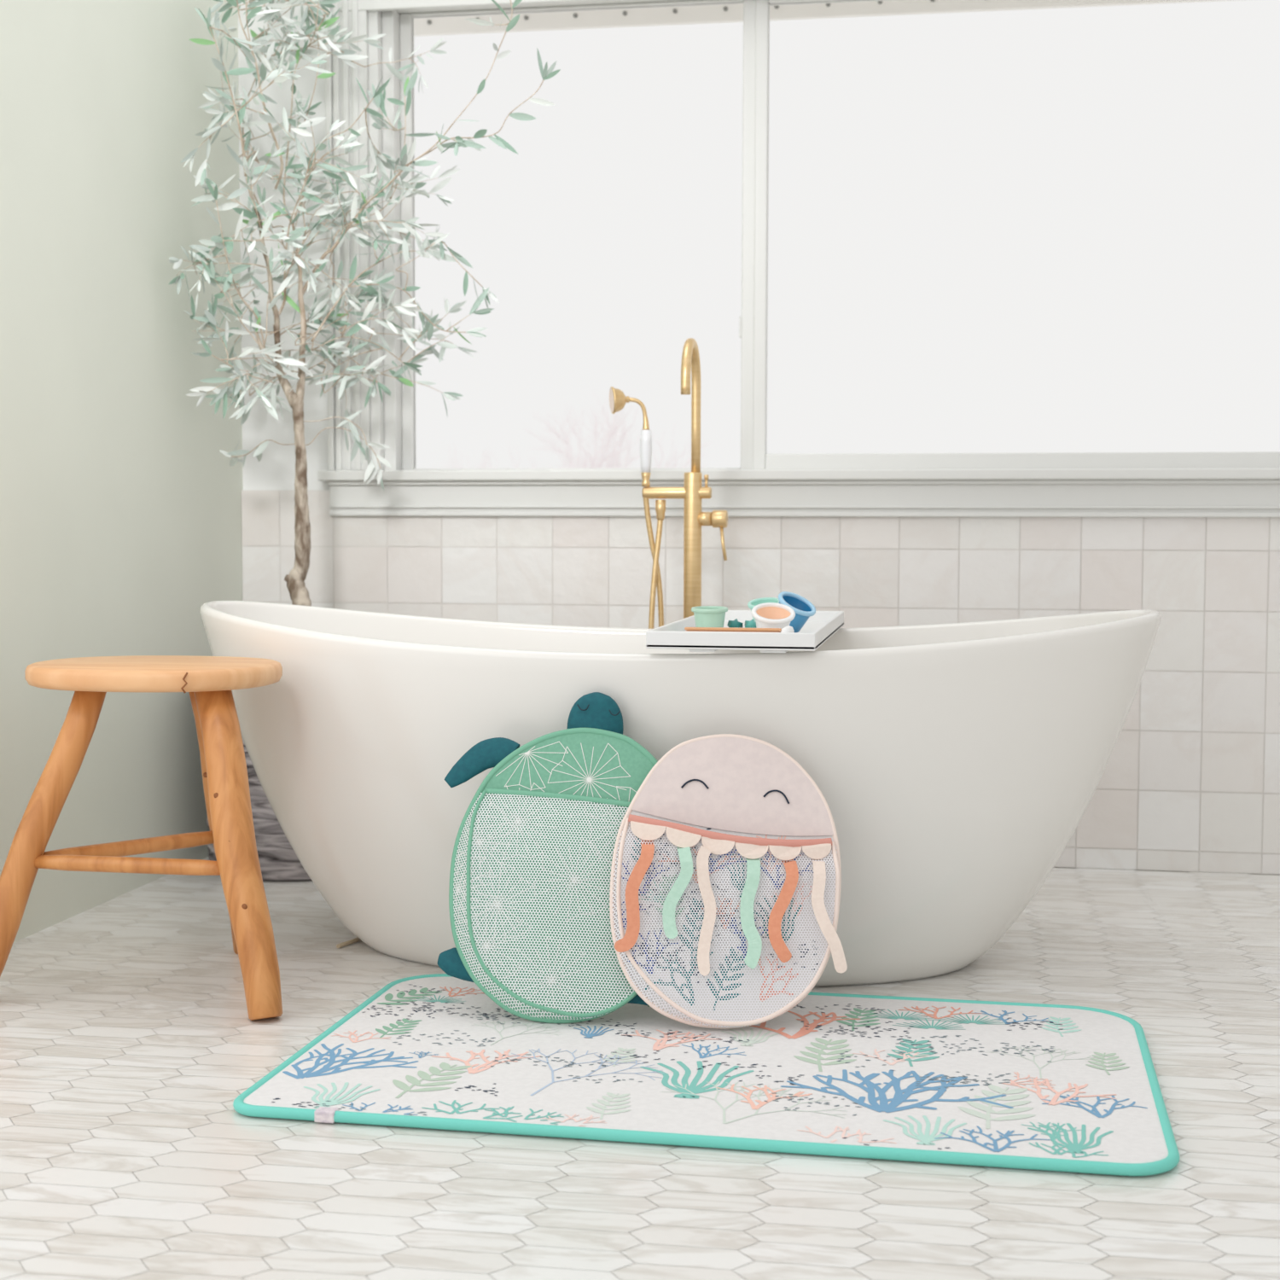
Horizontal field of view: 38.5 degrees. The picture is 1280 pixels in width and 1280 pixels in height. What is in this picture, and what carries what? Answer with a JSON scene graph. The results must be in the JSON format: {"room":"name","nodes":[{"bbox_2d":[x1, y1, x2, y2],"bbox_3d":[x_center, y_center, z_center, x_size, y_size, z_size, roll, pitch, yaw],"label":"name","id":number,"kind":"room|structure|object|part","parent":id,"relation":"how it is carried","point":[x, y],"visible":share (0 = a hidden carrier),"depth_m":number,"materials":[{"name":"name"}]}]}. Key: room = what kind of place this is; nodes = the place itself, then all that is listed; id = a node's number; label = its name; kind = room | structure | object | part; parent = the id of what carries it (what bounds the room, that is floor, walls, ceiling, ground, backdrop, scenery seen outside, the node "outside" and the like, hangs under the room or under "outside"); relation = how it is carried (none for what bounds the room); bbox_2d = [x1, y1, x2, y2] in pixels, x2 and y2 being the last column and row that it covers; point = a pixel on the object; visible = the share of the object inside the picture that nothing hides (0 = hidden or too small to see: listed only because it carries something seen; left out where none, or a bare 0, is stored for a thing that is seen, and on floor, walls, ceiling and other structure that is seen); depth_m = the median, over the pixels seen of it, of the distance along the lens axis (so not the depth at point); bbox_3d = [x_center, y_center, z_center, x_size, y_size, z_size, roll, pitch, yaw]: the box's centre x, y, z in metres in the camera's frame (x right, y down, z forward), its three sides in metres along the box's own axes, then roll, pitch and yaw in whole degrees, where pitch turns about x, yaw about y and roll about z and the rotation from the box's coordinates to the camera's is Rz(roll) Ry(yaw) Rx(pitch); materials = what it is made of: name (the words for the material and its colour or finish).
{"room":"bathroom","nodes":[
{"label":"bathroom","id":0,"kind":"room"},
{"bbox_2d":[0,0,243,942],"bbox_3d":[-1.106,-0.778,3.547,0.100,2.600,1.500,1,4,10],"label":"wall","id":1,"kind":"structure","parent":0,"point":[120,501],"depth_m":3.62,"materials":[{"name":"green paint"}]},
{"bbox_2d":[238,0,371,490],"bbox_3d":[0.977,-0.802,4.022,4.047,2.600,0.140,1,4,10],"label":"wall","id":2,"kind":"structure","parent":0,"point":[276,469],"depth_m":4.26,"materials":[{"name":"paint"}]},
{"bbox_2d":[324,0,608,470],"bbox_3d":[0.536,-0.969,4.004,2.585,1.188,0.024,1,4,10],"label":"trim","id":3,"kind":"structure","parent":2,"relation":"attached to","point":[345,100],"depth_m":4.20,"materials":[{"name":"white paint"}]},
{"bbox_2d":[241,490,1279,874],"bbox_3d":[0.962,0.087,4.002,3.847,0.827,0.011,1,4,10],"label":"tile wall","id":4,"kind":"structure","parent":2,"relation":"attached to","point":[1189,781],"depth_m":4.02,"materials":[{"name":"white tile"}]},
{"bbox_2d":[317,467,1279,481],"bbox_3d":[0.537,-0.365,4.063,2.577,0.024,0.120,1,4,10],"label":"window sill","id":5,"kind":"structure","parent":2,"relation":"attached to","point":[1193,473],"depth_m":4.03,"materials":[{"name":"white paint"}]},
{"bbox_2d":[327,479,1279,517],"bbox_3d":[0.532,-0.311,4.035,2.537,0.080,0.024,1,4,10],"label":"trim","id":6,"kind":"structure","parent":2,"relation":"attached to","point":[926,497],"depth_m":4.05,"materials":[{"name":"white paint"}]},
{"bbox_2d":[367,0,1279,470],"bbox_3d":[0.548,-0.934,4.077,2.355,1.126,0.120,1,4,10],"label":"window","id":7,"kind":"structure","parent":2,"relation":"in","point":[884,234],"depth_m":4.08,"materials":[{"name":"white glass"}]},
{"bbox_3d":[0.548,-0.934,4.077,2.355,1.126,0.120,1,4,10],"label":"frame","id":8,"kind":"part","parent":7,"relation":"part of","materials":[{"name":"white paint"}]},
{"bbox_3d":[-0.141,-0.919,4.227,0.843,1.058,0.030,1,4,10],"label":"sash","id":9,"kind":"part","parent":7,"relation":"part of","materials":[{"name":"white paint"}]},
{"bbox_3d":[-0.141,-0.920,4.227,0.788,1.044,0.004,1,4,10],"label":"pane","id":10,"kind":"part","parent":7,"relation":"part of","materials":[{"name":"clear glass"}]},
{"bbox_3d":[0.949,-0.902,3.998,1.458,1.058,0.035,1,4,10],"label":"sash","id":11,"kind":"part","parent":7,"relation":"part of","materials":[{"name":"white paint"}]},
{"bbox_3d":[0.959,-0.908,3.996,1.366,0.996,0.004,1,4,10],"label":"pane","id":12,"kind":"part","parent":7,"relation":"part of","materials":[{"name":"clear glass"}]},
{"bbox_2d":[0,856,1279,1279],"bbox_3d":[-0.191,0.673,1.586,5.508,0.050,5.426,1,4,10],"label":"floor","id":13,"kind":"structure","parent":0,"point":[129,1042],"depth_m":2.14,"materials":[{"name":"white tile"}]},
{"bbox_2d":[0,655,282,1020],"bbox_3d":[-0.765,0.299,2.999,0.529,0.531,0.468,1,4,10],"label":"wooden stool","id":14,"kind":"object","parent":13,"relation":"on","point":[209,682],"visible":1,"depth_m":2.84,"materials":[{"name":"brown wood"}]},
{"bbox_3d":[-0.955,0.318,2.884,0.240,0.506,0.055,-2,4,-31],"label":"leg","id":15,"kind":"part","parent":14,"relation":"part of","materials":[{"name":"brown wood"}]},
{"bbox_3d":[-0.778,0.053,2.947,0.400,0.034,0.330,1,4,10],"label":"seat","id":16,"kind":"part","parent":14,"relation":"part of","materials":[{"name":"brown wood"}]},
{"bbox_3d":[-0.703,0.304,3.115,0.061,0.505,0.220,1,4,10],"label":"leg","id":17,"kind":"part","parent":14,"relation":"part of","materials":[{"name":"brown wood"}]},
{"bbox_3d":[-0.621,0.320,2.826,0.066,0.507,0.234,-2,4,-36],"label":"leg","id":18,"kind":"part","parent":14,"relation":"part of","materials":[{"name":"brown wood"}]},
{"bbox_2d":[336,937,360,948],"bbox_3d":[-0.499,0.536,3.301,0.011,0.007,0.148,2,4,28],"label":"rod","id":19,"kind":"object","parent":13,"relation":"on","point":[354,940],"visible":0.49,"depth_m":3.26,"materials":[{"name":"beige"}]},
{"bbox_2d":[168,0,560,881],"bbox_3d":[-0.554,-0.533,3.861,0.824,2.074,0.616,1,4,10],"label":"tree","id":20,"kind":"object","parent":13,"relation":"on","point":[278,860],"visible":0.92,"depth_m":3.91,"materials":[{"name":"green plant"}]},
{"bbox_3d":[-0.745,0.286,4.008,0.424,0.420,0.424,1,4,10],"label":"pot","id":21,"kind":"part","parent":20,"relation":"part of","materials":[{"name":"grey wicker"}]},
{"bbox_2d":[199,600,1161,986],"bbox_3d":[0.042,0.242,3.235,1.686,0.606,0.710,1,4,10],"label":"freestanding bathtub","id":22,"kind":"object","parent":13,"relation":"on","point":[954,765],"visible":0.77,"depth_m":2.95,"materials":[{"name":"white ceramic"}]},
{"bbox_2d":[645,610,843,652],"bbox_3d":[0.201,-0.019,3.187,0.262,0.032,0.744,1,4,10],"label":"tray","id":23,"kind":"object","parent":22,"relation":"on","point":[818,628],"visible":0.73,"depth_m":2.83,"materials":[{"name":"white plastic"}]},
{"bbox_2d":[691,605,727,627],"bbox_3d":[0.116,-0.032,3.056,0.062,0.047,0.062,0,4,1],"label":"cup","id":24,"kind":"object","parent":23,"relation":"on","point":[705,616],"visible":0.79,"depth_m":3.04,"materials":[{"name":"green plastic"}]},
{"bbox_2d":[727,618,742,628],"bbox_3d":[0.161,-0.024,3.079,0.025,0.025,0.027,0,4,-7],"label":"toy","id":25,"kind":"object","parent":23,"relation":"on","point":[736,623],"visible":0.71,"depth_m":3.07,"materials":[{"name":"teal plastic"}]},
{"bbox_2d":[684,625,794,632],"bbox_3d":[0.159,-0.011,2.920,0.168,0.023,0.073,1,4,10],"label":"brush","id":26,"kind":"object","parent":23,"relation":"on","point":[787,629],"visible":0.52,"depth_m":2.89,"materials":[{"name":"beige wood"}]},
{"bbox_3d":[0.147,-0.017,2.895,0.153,0.004,0.013,1,4,10],"label":"rail","id":27,"kind":"part","parent":26,"relation":"part of","materials":[{"name":"brown wood"}]},
{"bbox_2d":[744,618,756,628],"bbox_3d":[0.188,-0.023,3.074,0.025,0.025,0.027,0,4,4],"label":"toy","id":28,"kind":"object","parent":23,"relation":"on","point":[748,624],"visible":0.69,"depth_m":3.07,"materials":[{"name":"teal plastic"}]},
{"bbox_2d":[747,597,779,622],"bbox_3d":[0.218,-0.047,3.203,0.058,0.054,0.060,-2,4,-35],"label":"cup","id":29,"kind":"object","parent":23,"relation":"on","point":[751,604],"visible":0.31,"depth_m":3.22,"materials":[{"name":"teal plastic"}]},
{"bbox_2d":[750,602,795,628],"bbox_3d":[0.218,-0.032,2.998,0.071,0.055,0.068,-2,4,-34],"label":"cup","id":30,"kind":"object","parent":23,"relation":"on","point":[767,614],"visible":0.82,"depth_m":3.01,"materials":[{"name":"white plastic"}]},
{"bbox_2d":[778,591,815,632],"bbox_3d":[0.261,-0.046,3.106,0.073,0.070,0.068,1,4,16],"label":"cup","id":31,"kind":"object","parent":23,"relation":"on","point":[803,608],"visible":0.73,"depth_m":3.11,"materials":[{"name":"blue plastic"}]},
{"bbox_2d":[641,337,727,628],"bbox_3d":[0.112,-0.048,3.755,0.159,1.123,0.205,-2,4,-25],"label":"faucet","id":32,"kind":"object","parent":13,"relation":"on","point":[692,492],"visible":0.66,"depth_m":3.77,"materials":[{"name":"gold metal"}]},
{"bbox_2d":[609,386,651,486],"bbox_3d":[-0.018,-0.418,3.780,0.087,0.204,0.056,0,4,-9],"label":"shower","id":33,"kind":"object","parent":32,"relation":"on","point":[618,399],"visible":1,"depth_m":3.77,"materials":[{"name":"gold metal"}]},
{"bbox_3d":[0.012,-0.390,3.786,0.025,0.089,0.025,1,4,10],"label":"handle","id":34,"kind":"part","parent":33,"relation":"part of","materials":[{"name":"white ceramic"}]},
{"bbox_3d":[0.076,-0.303,3.780,0.142,0.024,0.024,1,4,10],"label":"diverter arm","id":35,"kind":"part","parent":32,"relation":"part of","materials":[{"name":"gold metal"}]},
{"bbox_3d":[0.102,-0.470,3.689,0.020,0.273,0.170,1,4,10],"label":"spout","id":36,"kind":"part","parent":32,"relation":"part of","materials":[{"name":"gold metal"}]},
{"bbox_3d":[0.136,-0.326,3.768,0.009,0.028,0.009,1,4,10],"label":"knob","id":37,"kind":"part","parent":32,"relation":"part of","materials":[{"name":"gold metal"}]},
{"bbox_3d":[0.171,-0.199,3.763,0.019,0.073,0.009,3,5,42],"label":"lever","id":38,"kind":"part","parent":32,"relation":"part of","materials":[{"name":"gold metal"}]},
{"bbox_2d":[232,973,1179,1175],"bbox_3d":[0.116,0.580,2.553,1.169,0.015,0.721,1,4,11],"label":"bath mat","id":39,"kind":"object","parent":13,"relation":"on","point":[1008,1085],"visible":0.94,"depth_m":2.43,"materials":[{"name":"fabric"}]},
{"bbox_2d":[437,692,657,1023],"bbox_3d":[-0.128,0.324,2.777,0.355,0.473,0.228,0,4,-2],"label":"bag","id":40,"kind":"object","parent":39,"relation":"on","point":[530,873],"visible":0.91,"depth_m":2.77,"materials":[{"name":"green fabric"}]},
{"bbox_2d":[609,733,847,1029],"bbox_3d":[0.128,0.355,2.728,0.347,0.411,0.200,0,4,-1],"label":"bag","id":41,"kind":"object","parent":39,"relation":"on","point":[725,878],"visible":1,"depth_m":2.71,"materials":[{"name":"fabric"}]},
{"bbox_3d":[0.128,0.355,2.740,0.340,0.438,0.003,0,-19,-2],"label":"panel","id":42,"kind":"part","parent":41,"relation":"part of","materials":[{"name":"white fabric"}]},
{"bbox_3d":[0.138,0.220,2.782,0.308,0.157,0.003,0,-19,-2],"label":"panel","id":43,"kind":"part","parent":41,"relation":"part of","materials":[{"name":"beige fabric"}]}
]}

